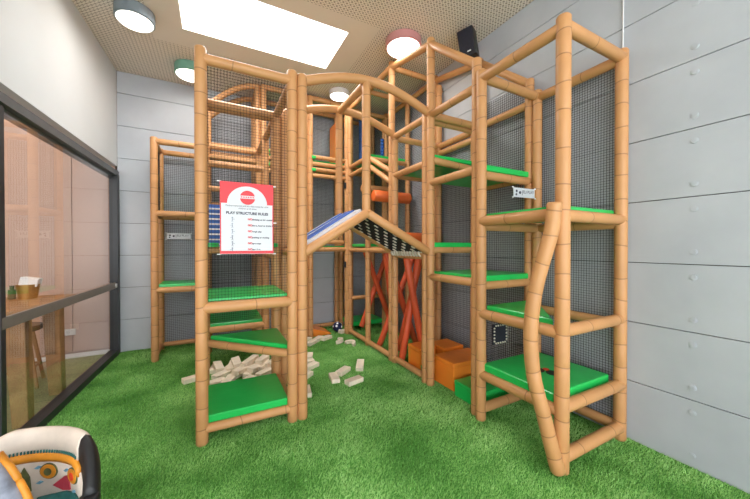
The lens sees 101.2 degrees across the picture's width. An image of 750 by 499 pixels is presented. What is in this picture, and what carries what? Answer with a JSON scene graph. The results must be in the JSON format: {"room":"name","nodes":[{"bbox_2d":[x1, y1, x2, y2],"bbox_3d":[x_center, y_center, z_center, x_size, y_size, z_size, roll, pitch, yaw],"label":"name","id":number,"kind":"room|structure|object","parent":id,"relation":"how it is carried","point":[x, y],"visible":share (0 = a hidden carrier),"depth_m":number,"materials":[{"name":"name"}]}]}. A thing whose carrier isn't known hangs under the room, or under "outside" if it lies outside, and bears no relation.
{"room":"indoor playground","nodes":[
{"label":"indoor playground","id":0,"kind":"room"},
{"bbox_2d":[0,0,116,165],"bbox_3d":[-1.972,-1.821,0.684,0.120,1.350,8.060,0,1,-25],"label":"wall","id":1,"kind":"structure","parent":0,"point":[52,64],"depth_m":2.90,"materials":[{"name":"white paint"}]},
{"bbox_2d":[0,91,120,436],"bbox_3d":[-2.176,0.208,1.213,0.110,2.565,6.960,0,1,-25],"label":"window","id":2,"kind":"structure","parent":1,"relation":"in","point":[11,110],"depth_m":2.80,"materials":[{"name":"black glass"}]},
{"bbox_2d":[4,71,364,357],"bbox_3d":[-4.091,-0.530,4.205,9.270,3.990,0.143,0,1,-28],"label":"wall","id":3,"kind":"structure","parent":0,"point":[147,107],"depth_m":4.40,"materials":[{"name":"concrete"}]},
{"bbox_2d":[64,328,75,335],"bbox_3d":[-4.098,1.106,4.115,0.150,0.085,0.015,0,1,-28],"label":"wall socket","id":4,"kind":"object","parent":3,"relation":"attached to","point":[67,331],"visible":0.7,"depth_m":4.12,"materials":[{"name":"white plastic"}]},
{"bbox_2d":[35,349,109,361],"bbox_3d":[-5.855,1.439,3.204,4.900,0.060,0.018,0,1,-28],"label":"baseboard","id":5,"kind":"structure","parent":3,"relation":"attached to","point":[99,352],"depth_m":4.19,"materials":[{"name":"white plastic"}]},
{"bbox_2d":[72,0,533,120],"bbox_3d":[-0.124,-2.554,1.710,4.590,0.100,8.180,0,1,-28],"label":"ceiling","id":6,"kind":"structure","parent":0,"point":[130,51],"depth_m":3.64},
{"bbox_2d":[113,0,154,32],"bbox_3d":[-2.525,-2.451,3.240,0.350,0.132,0.350,0,1,-28],"label":"ceiling lamp","id":7,"kind":"object","parent":6,"relation":"attached to","point":[132,14],"visible":1,"depth_m":3.17,"materials":[{"name":"white plastic"}]},
{"bbox_2d":[115,10,153,32],"bbox_3d":[-2.525,-2.392,3.240,0.322,0.014,0.322,0,1,-28],"label":"diffuser","id":8,"kind":"object","parent":7,"relation":"attached to","point":[136,20],"depth_m":3.21,"materials":[{"name":"white plastic"}]},
{"bbox_2d":[174,59,193,82],"bbox_3d":[-2.554,-2.459,4.264,0.380,0.132,0.380,0,1,-28],"label":"ceiling lamp","id":9,"kind":"object","parent":6,"relation":"attached to","point":[183,68],"visible":0.56,"depth_m":4.12,"materials":[{"name":"white plastic"}]},
{"bbox_2d":[176,69,193,82],"bbox_3d":[-2.554,-2.400,4.264,0.350,0.014,0.350,0,1,-28],"label":"diffuser","id":10,"kind":"object","parent":9,"relation":"attached to","point":[185,74],"depth_m":4.21,"materials":[{"name":"white plastic"}]},
{"bbox_2d":[143,0,379,85],"bbox_3d":[-1.288,-2.570,3.595,2.320,0.100,1.400,0,1,-28],"label":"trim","id":11,"kind":"structure","parent":6,"relation":"attached to","point":[170,26],"depth_m":3.71,"materials":[{"name":"beige wood"}]},
{"bbox_2d":[180,0,343,61],"bbox_3d":[-1.252,-2.719,3.545,1.780,0.200,0.900,0,1,-28],"label":"window","id":12,"kind":"structure","parent":11,"relation":"attached to","point":[190,13],"depth_m":3.87,"materials":[{"name":"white glass"}]},
{"bbox_2d":[329,87,348,101],"bbox_3d":[-0.573,-2.485,4.942,0.320,0.092,0.320,0,1,-28],"label":"ceiling lamp","id":13,"kind":"object","parent":6,"relation":"attached to","point":[340,94],"visible":0.92,"depth_m":4.85,"materials":[{"name":"white plastic"}]},
{"bbox_2d":[330,92,347,101],"bbox_3d":[-0.573,-2.446,4.943,0.294,0.014,0.294,0,1,-28],"label":"diffuser","id":14,"kind":"object","parent":13,"relation":"attached to","point":[336,96],"depth_m":4.91,"materials":[{"name":"white plastic"}]},
{"bbox_2d":[386,28,420,58],"bbox_3d":[0.342,-2.467,3.717,0.430,0.107,0.430,0,1,-28],"label":"ceiling lamp","id":15,"kind":"object","parent":6,"relation":"attached to","point":[400,42],"visible":0.8,"depth_m":3.61,"materials":[{"name":"white plastic"}]},
{"bbox_2d":[387,38,419,58],"bbox_3d":[0.342,-2.421,3.717,0.396,0.014,0.396,0,1,-28],"label":"diffuser","id":16,"kind":"object","parent":15,"relation":"attached to","point":[397,48],"depth_m":3.66,"materials":[{"name":"white plastic"}]},
{"bbox_2d":[6,323,749,498],"bbox_3d":[-2.187,1.545,0.649,9.220,0.100,8.160,0,1,-28],"label":"floor","id":17,"kind":"structure","parent":0,"point":[350,355],"depth_m":2.30,"materials":[{"name":"green carpet"}]},
{"bbox_2d":[6,322,45,388],"bbox_3d":[-3.822,1.147,3.289,0.406,0.658,0.406,0,1,-39],"label":"bar stool","id":18,"kind":"object","parent":17,"relation":"on","point":[36,326],"visible":0.44,"depth_m":3.42,"materials":[{"name":"brown wood"}]},
{"bbox_2d":[6,294,75,428],"bbox_3d":[-3.532,0.982,2.649,1.150,0.992,1.000,0,1,-28],"label":"bar table","id":19,"kind":"object","parent":17,"relation":"on","point":[19,340],"visible":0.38,"depth_m":2.61,"materials":[{"name":"brown wood"}]},
{"bbox_2d":[7,286,15,299],"bbox_3d":[-3.539,0.418,3.002,0.056,0.130,0.056,0,1,-28],"label":"bottle","id":20,"kind":"object","parent":19,"relation":"on","point":[12,292],"visible":1,"depth_m":2.99,"materials":[{"name":"green glass"}]},
{"bbox_2d":[15,276,42,299],"bbox_3d":[-3.421,0.375,3.041,0.176,0.216,0.170,0,1,-28],"label":"bucket","id":21,"kind":"object","parent":19,"relation":"on","point":[27,287],"visible":1,"depth_m":3.00,"materials":[{"name":"gold metal"}]},
{"bbox_2d":[150,136,194,361],"bbox_3d":[-2.773,-0.001,4.378,0.605,2.930,0.616,0,1,-28],"label":"tower","id":22,"kind":"object","parent":17,"relation":"on","point":[158,215],"visible":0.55,"depth_m":4.45,"materials":[{"name":"wood"}]},
{"bbox_2d":[165,232,191,239],"bbox_3d":[-2.904,-0.197,4.561,0.338,0.102,0.006,0,1,-28],"label":"banner","id":23,"kind":"object","parent":22,"relation":"attached to","point":[169,235],"visible":1,"depth_m":4.56,"materials":[{"name":"white plastic"}]},
{"bbox_2d":[208,83,259,351],"bbox_3d":[-2.178,-0.518,4.726,0.745,3.958,0.546,0,1,-28],"label":"tower","id":24,"kind":"object","parent":17,"relation":"on","point":[233,89],"visible":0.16,"depth_m":4.83,"materials":[{"name":"wood"}]},
{"bbox_2d":[208,107,272,373],"bbox_3d":[-1.718,-0.006,3.831,0.765,2.950,1.466,0,1,-28],"label":"tower","id":25,"kind":"object","parent":17,"relation":"on","point":[258,319],"visible":0.3,"depth_m":3.94,"materials":[{"name":"wood"}]},
{"bbox_2d":[194,44,297,446],"bbox_3d":[-1.184,-0.023,2.815,0.765,3.000,0.834,0,1,-28],"label":"tower","id":26,"kind":"object","parent":17,"relation":"on","point":[219,406],"visible":0.96,"depth_m":2.59,"materials":[{"name":"wood"}]},
{"bbox_2d":[217,180,276,254],"bbox_3d":[-0.991,-0.242,2.419,0.445,0.563,0.013,0,1,-28],"label":"sign","id":27,"kind":"object","parent":26,"relation":"attached to","point":[246,209],"visible":1,"depth_m":2.41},
{"bbox_2d":[48,323,749,498],"bbox_3d":[-0.665,1.463,2.881,4.252,0.026,5.434,0,1,-28],"label":"artificial turf","id":28,"kind":"object","parent":17,"relation":"on","point":[495,426],"visible":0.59,"depth_m":2.34,"materials":[{"name":"green plastic"}]},
{"bbox_2d":[0,426,100,498],"bbox_3d":[-1.402,1.137,1.047,0.647,0.714,0.668,0,0,0],"label":"tub chair","id":29,"kind":"object","parent":28,"relation":"on","point":[55,462],"visible":0.94,"depth_m":1.31,"materials":[{"name":"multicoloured fabric"}]},
{"bbox_2d":[0,451,33,498],"bbox_3d":[-1.437,0.929,1.089,0.351,0.339,0.142,0,1,-36],"label":"cushion","id":30,"kind":"object","parent":29,"relation":"on","point":[12,484],"visible":1,"depth_m":1.15,"materials":[{"name":"fabric"}]},
{"bbox_2d":[181,375,194,384],"bbox_3d":[-2.033,1.441,3.434,0.090,0.050,0.198,0,1,42],"label":"wooden block","id":31,"kind":"object","parent":28,"relation":"on","point":[189,379],"visible":0.56,"depth_m":3.38,"materials":[{"name":"brown wood"}]},
{"bbox_2d":[210,364,215,373],"bbox_3d":[-1.932,1.439,3.708,0.090,0.050,0.198,-1,1,-18],"label":"wooden block","id":32,"kind":"object","parent":28,"relation":"on","point":[212,371],"visible":0.3,"depth_m":3.62,"materials":[{"name":"brown wood"}]},
{"bbox_2d":[210,377,224,384],"bbox_3d":[-1.727,1.442,3.336,0.090,0.050,0.198,1,1,42],"label":"wooden block","id":33,"kind":"object","parent":28,"relation":"on","point":[217,380],"visible":0.3,"depth_m":3.33,"materials":[{"name":"brown wood"}]},
{"bbox_2d":[211,369,231,379],"bbox_3d":[-1.763,1.440,3.539,0.090,0.050,0.198,1,1,27],"label":"wooden block","id":34,"kind":"object","parent":28,"relation":"on","point":[224,373],"visible":0.64,"depth_m":3.51,"materials":[{"name":"brown wood"}]},
{"bbox_2d":[221,375,235,382],"bbox_3d":[-1.609,1.441,3.384,0.094,0.058,0.198,0,0,-3],"label":"wooden block","id":35,"kind":"object","parent":28,"relation":"on","point":[227,378],"visible":0.58,"depth_m":3.38,"materials":[{"name":"brown wood"}]},
{"bbox_2d":[242,371,257,377],"bbox_3d":[-1.454,1.440,3.593,0.090,0.050,0.198,2,1,7],"label":"wooden block","id":36,"kind":"object","parent":28,"relation":"on","point":[245,374],"visible":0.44,"depth_m":3.51,"materials":[{"name":"brown wood"}]},
{"bbox_2d":[231,366,247,375],"bbox_3d":[-1.553,1.395,3.555,0.093,0.072,0.201,0,0,12],"label":"wooden block","id":37,"kind":"object","parent":36,"relation":"on","point":[240,370],"visible":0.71,"depth_m":3.50,"materials":[{"name":"brown wood"}]},
{"bbox_2d":[246,364,260,372],"bbox_3d":[-1.413,1.394,3.639,0.095,0.073,0.201,0,0,17],"label":"wooden block","id":38,"kind":"object","parent":36,"relation":"on","point":[253,368],"visible":0.74,"depth_m":3.57,"materials":[{"name":"beige wood"}]},
{"bbox_2d":[258,359,268,370],"bbox_3d":[-1.363,1.393,3.726,0.091,0.078,0.202,0,0,2],"label":"wooden block","id":39,"kind":"object","parent":36,"relation":"on","point":[262,366],"visible":0.46,"depth_m":3.65,"materials":[{"name":"brown wood"}]},
{"bbox_2d":[255,355,268,364],"bbox_3d":[-1.381,1.348,3.775,0.090,0.050,0.198,-1,2,7],"label":"wooden block","id":40,"kind":"object","parent":39,"relation":"on","point":[262,358],"visible":0.88,"depth_m":3.71,"materials":[{"name":"brown wood"}]},
{"bbox_2d":[255,367,270,375],"bbox_3d":[-1.291,1.440,3.593,0.090,0.050,0.198,0,1,27],"label":"wooden block","id":41,"kind":"object","parent":28,"relation":"on","point":[265,371],"visible":0.53,"depth_m":3.57,"materials":[{"name":"brown wood"}]},
{"bbox_2d":[260,84,307,336],"bbox_3d":[-1.521,-0.521,5.044,0.725,3.959,0.593,0,1,-28],"label":"tower","id":42,"kind":"object","parent":28,"relation":"on","point":[271,87],"visible":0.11,"depth_m":4.95,"materials":[{"name":"wood"}]},
{"bbox_2d":[307,384,311,397],"bbox_3d":[-0.699,1.443,3.134,0.090,0.050,0.198,0,0,-18],"label":"wooden block","id":43,"kind":"object","parent":28,"relation":"on","point":[309,393],"visible":0.49,"depth_m":3.06,"materials":[{"name":"beige wood"}]},
{"bbox_2d":[307,370,312,378],"bbox_3d":[-0.795,1.440,3.512,0.090,0.050,0.198,0,1,22],"label":"wooden block","id":44,"kind":"object","parent":28,"relation":"on","point":[309,373],"visible":0.43,"depth_m":3.54,"materials":[{"name":"brown wood"}]},
{"bbox_2d":[307,352,312,358],"bbox_3d":[-0.884,1.435,4.137,0.090,0.050,0.198,0,0,-8],"label":"wooden block","id":45,"kind":"object","parent":28,"relation":"on","point":[309,354],"visible":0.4,"depth_m":4.12,"materials":[{"name":"brown wood"}]},
{"bbox_2d":[307,358,314,363],"bbox_3d":[-0.877,1.437,3.927,0.198,0.050,0.090,0,1,-28],"label":"wooden block","id":46,"kind":"object","parent":28,"relation":"on","point":[309,360],"visible":0.34,"depth_m":3.92,"materials":[{"name":"brown wood"}]},
{"bbox_2d":[307,339,316,345],"bbox_3d":[-0.980,1.430,4.726,0.090,0.050,0.198,0,1,22],"label":"wooden block","id":47,"kind":"object","parent":28,"relation":"on","point":[311,342],"visible":0.8,"depth_m":4.71,"materials":[{"name":"beige wood"}]},
{"bbox_2d":[307,361,318,369],"bbox_3d":[-0.787,1.438,3.799,0.090,0.050,0.198,0,1,32],"label":"wooden block","id":48,"kind":"object","parent":28,"relation":"on","point":[312,365],"visible":0.66,"depth_m":3.78,"materials":[{"name":"brown wood"}]},
{"bbox_2d":[314,335,321,341],"bbox_3d":[-0.910,1.429,4.927,0.090,0.050,0.198,0,0,12],"label":"wooden block","id":49,"kind":"object","parent":28,"relation":"on","point":[318,338],"visible":0.74,"depth_m":4.89,"materials":[{"name":"beige wood"}]},
{"bbox_2d":[313,325,330,336],"bbox_3d":[-1.166,1.317,5.244,0.760,0.260,0.390,0,1,-28],"label":"wedge","id":50,"kind":"object","parent":28,"relation":"on","point":[320,331],"visible":0.35,"depth_m":5.18,"materials":[{"name":"orange plastic"}]},
{"bbox_2d":[321,335,331,340],"bbox_3d":[-0.790,1.428,4.980,0.090,0.050,0.198,0,1,32],"label":"wooden block","id":51,"kind":"object","parent":28,"relation":"on","point":[326,337],"visible":0.96,"depth_m":4.95,"materials":[{"name":"beige wood"}]},
{"bbox_2d":[308,95,347,337],"bbox_3d":[-0.883,-0.523,5.379,0.725,3.959,0.593,0,1,-28],"label":"tower","id":52,"kind":"object","parent":28,"relation":"on","point":[317,169],"visible":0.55,"depth_m":5.26,"materials":[{"name":"wood"}]},
{"bbox_2d":[329,372,339,383],"bbox_3d":[-0.459,1.441,3.460,0.090,0.050,0.198,0,0,-20],"label":"wooden block","id":53,"kind":"object","parent":28,"relation":"on","point":[333,376],"visible":1,"depth_m":3.41,"materials":[{"name":"brown wood"}]},
{"bbox_2d":[333,322,341,331],"bbox_3d":[-0.664,1.360,5.424,0.173,0.172,0.172,0,1,-28],"label":"ball","id":54,"kind":"object","parent":28,"relation":"on","point":[337,326],"visible":0.96,"depth_m":5.36,"materials":[{"name":"blue plastic"}]},
{"bbox_2d":[336,337,343,344],"bbox_3d":[-0.544,1.423,4.822,0.110,0.067,0.204,0,0,2],"label":"block","id":55,"kind":"object","parent":28,"relation":"on","point":[340,339],"visible":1,"depth_m":4.76,"materials":[{"name":"beige wood"}]},
{"bbox_2d":[335,366,350,376],"bbox_3d":[-0.378,1.439,3.650,0.090,0.050,0.198,0,1,27],"label":"wooden block","id":56,"kind":"object","parent":28,"relation":"on","point":[341,372],"visible":0.88,"depth_m":3.61,"materials":[{"name":"brown wood"}]},
{"bbox_2d":[344,339,355,346],"bbox_3d":[-0.360,1.424,4.715,0.204,0.067,0.110,0,1,42],"label":"block","id":57,"kind":"object","parent":28,"relation":"on","point":[349,341],"visible":1,"depth_m":4.72,"materials":[{"name":"beige wood"}]},
{"bbox_2d":[344,375,362,386],"bbox_3d":[-0.230,1.441,3.384,0.198,0.050,0.090,0,1,-42],"label":"wooden block","id":58,"kind":"object","parent":28,"relation":"on","point":[357,379],"visible":1,"depth_m":3.36,"materials":[{"name":"brown wood"}]},
{"bbox_2d":[280,72,429,420],"bbox_3d":[-0.196,-0.109,3.341,1.475,3.162,0.846,0,1,-28],"label":"arched bridge","id":59,"kind":"object","parent":28,"relation":"on","point":[366,223],"visible":0.89,"depth_m":3.02,"materials":[{"name":"wood"}]},
{"bbox_2d":[356,359,363,371],"bbox_3d":[-0.184,1.426,3.799,0.090,0.087,0.202,0,0,2],"label":"wooden block","id":60,"kind":"object","parent":28,"relation":"on","point":[360,362],"visible":1,"depth_m":3.77,"materials":[{"name":"brown wood"}]},
{"bbox_2d":[339,114,383,329],"bbox_3d":[-0.220,-0.512,5.718,0.755,3.930,0.608,0,1,-28],"label":"tower","id":61,"kind":"object","parent":28,"relation":"on","point":[356,319],"visible":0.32,"depth_m":5.79,"materials":[{"name":"wood"}]},
{"bbox_2d":[348,61,437,360],"bbox_3d":[0.213,-0.500,4.840,0.804,3.920,1.486,0,1,-28],"label":"tower","id":62,"kind":"object","parent":28,"relation":"on","point":[378,163],"visible":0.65,"depth_m":4.70,"materials":[{"name":"wood"}]},
{"bbox_2d":[408,341,435,369],"bbox_3d":[0.578,1.314,3.793,0.250,0.288,0.250,0,1,-28],"label":"cube","id":63,"kind":"object","parent":28,"relation":"on","point":[414,349],"visible":0.52,"depth_m":3.73,"materials":[{"name":"orange plastic"}]},
{"bbox_2d":[434,339,462,353],"bbox_3d":[0.881,1.313,3.851,0.310,0.288,0.310,0,1,-28],"label":"cube","id":64,"kind":"object","parent":28,"relation":"on","point":[443,345],"visible":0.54,"depth_m":3.76,"materials":[{"name":"orange plastic"}]},
{"bbox_2d":[434,350,470,390],"bbox_3d":[0.877,1.317,3.385,0.340,0.288,0.340,0,1,-28],"label":"cube","id":65,"kind":"object","parent":28,"relation":"on","point":[449,366],"visible":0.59,"depth_m":3.27,"materials":[{"name":"orange plastic"}]},
{"bbox_2d":[458,348,486,362],"bbox_3d":[1.106,1.326,3.573,0.220,0.268,0.300,0,1,-28],"label":"cube","id":66,"kind":"object","parent":28,"relation":"on","point":[467,351],"visible":0.2,"depth_m":3.60,"materials":[{"name":"orange plastic"}]},
{"bbox_2d":[454,376,508,404],"bbox_3d":[1.116,1.385,3.071,0.550,0.158,0.340,0,1,-28],"label":"step","id":67,"kind":"structure","parent":28,"relation":"on","point":[462,385],"depth_m":2.95,"materials":[{"name":"green plastic"}]},
{"bbox_2d":[476,12,628,476],"bbox_3d":[1.345,-0.030,2.484,0.994,3.020,0.797,0,1,-28],"label":"tower","id":68,"kind":"object","parent":28,"relation":"on","point":[557,386],"visible":1,"depth_m":2.35,"materials":[{"name":"wood"}]},
{"bbox_2d":[512,186,535,199],"bbox_3d":[1.363,-0.516,2.811,0.330,0.108,0.006,0,1,-28],"label":"banner","id":69,"kind":"object","parent":68,"relation":"attached to","point":[517,192],"visible":1,"depth_m":2.80,"materials":[{"name":"white plastic"}]},
{"bbox_2d":[546,370,553,374],"bbox_3d":[1.410,0.979,2.442,0.100,0.004,0.100,0,1,-28],"label":"light","id":70,"kind":"object","parent":68,"relation":"on","point":[548,372],"depth_m":2.45,"materials":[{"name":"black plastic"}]},
{"bbox_3d":[-1.764,1.439,3.708,0.090,0.050,0.198,7,1,2],"label":"wooden block","id":71,"kind":"object","parent":28,"relation":"on","visible":0},
{"bbox_2d":[213,360,224,372],"bbox_3d":[-1.863,1.394,3.667,0.093,0.087,0.203,0,1,-38],"label":"wooden block","id":72,"kind":"object","parent":71,"relation":"on","point":[218,366],"visible":0.88,"depth_m":3.63,"materials":[{"name":"brown wood"}]},
{"bbox_2d":[226,360,233,370],"bbox_3d":[-1.711,1.394,3.696,0.092,0.085,0.203,0,0,-13],"label":"wooden block","id":73,"kind":"object","parent":71,"relation":"on","point":[230,366],"visible":0.5,"depth_m":3.61,"materials":[{"name":"brown wood"}]},
{"bbox_2d":[231,356,241,368],"bbox_3d":[-1.658,1.349,3.685,0.095,0.083,0.203,0,1,-33],"label":"wooden block","id":74,"kind":"object","parent":73,"relation":"on","point":[236,362],"visible":0.97,"depth_m":3.65,"materials":[{"name":"brown wood"}]},
{"label":"wooden block","id":75,"kind":"object","parent":28,"relation":"on","visible":0},
{"bbox_2d":[241,354,258,365],"bbox_3d":[-1.515,1.348,3.744,0.093,0.091,0.203,0,1,22],"label":"wooden block","id":76,"kind":"object","parent":75,"relation":"on","point":[252,358],"visible":0.77,"depth_m":3.72,"materials":[{"name":"brown wood"}]},
{"bbox_2d":[391,85,471,377],"bbox_3d":[0.729,-0.407,3.858,0.805,3.750,0.746,0,1,-28],"label":"tower","id":77,"kind":"object","parent":17,"relation":"on","point":[414,172],"visible":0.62,"depth_m":3.96,"materials":[{"name":"wood"}]},
{"bbox_2d":[390,36,533,415],"bbox_3d":[0.889,-0.475,3.551,0.805,3.891,1.525,0,1,-28],"label":"tower","id":78,"kind":"object","parent":17,"relation":"on","point":[498,177],"visible":0.58,"depth_m":3.23,"materials":[{"name":"wood"}]},
{"bbox_2d":[375,0,749,493],"bbox_3d":[1.889,-0.517,2.716,0.146,3.990,8.060,0,1,-28],"label":"wall","id":79,"kind":"structure","parent":0,"point":[688,312],"depth_m":2.23,"materials":[{"name":"concrete"}]},
{"bbox_2d":[457,25,479,57],"bbox_3d":[1.114,-2.335,3.583,0.212,0.353,0.382,0,1,34],"label":"speaker","id":80,"kind":"object","parent":79,"relation":"attached to","point":[467,37],"visible":0.87,"depth_m":3.44},
{"bbox_2d":[458,26,474,53],"bbox_3d":[1.017,-2.327,3.442,0.184,0.274,0.040,0,1,34],"label":"grille","id":81,"kind":"object","parent":80,"relation":"attached to","point":[466,37],"depth_m":3.43,"materials":[{"name":"black plastic"}]},
{"bbox_2d":[622,0,623,47],"bbox_3d":[1.951,-2.015,2.420,0.009,0.990,0.009,0,0,-5],"label":"cable","id":82,"kind":"object","parent":79,"relation":"attached to","point":[623,0],"visible":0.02,"depth_m":2.42,"materials":[{"name":"white plastic"}]},
{"bbox_3d":[-1.280,1.438,3.768,0.090,0.050,0.198,2,1,12],"label":"wooden block","id":83,"kind":"object","parent":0,"visible":0},
{"bbox_2d":[263,359,270,367],"bbox_3d":[-1.287,1.393,3.787,0.095,0.064,0.199,0,1,22],"label":"wooden block","id":84,"kind":"object","parent":83,"relation":"on","point":[267,364],"visible":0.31,"depth_m":3.70,"materials":[{"name":"brown wood"}]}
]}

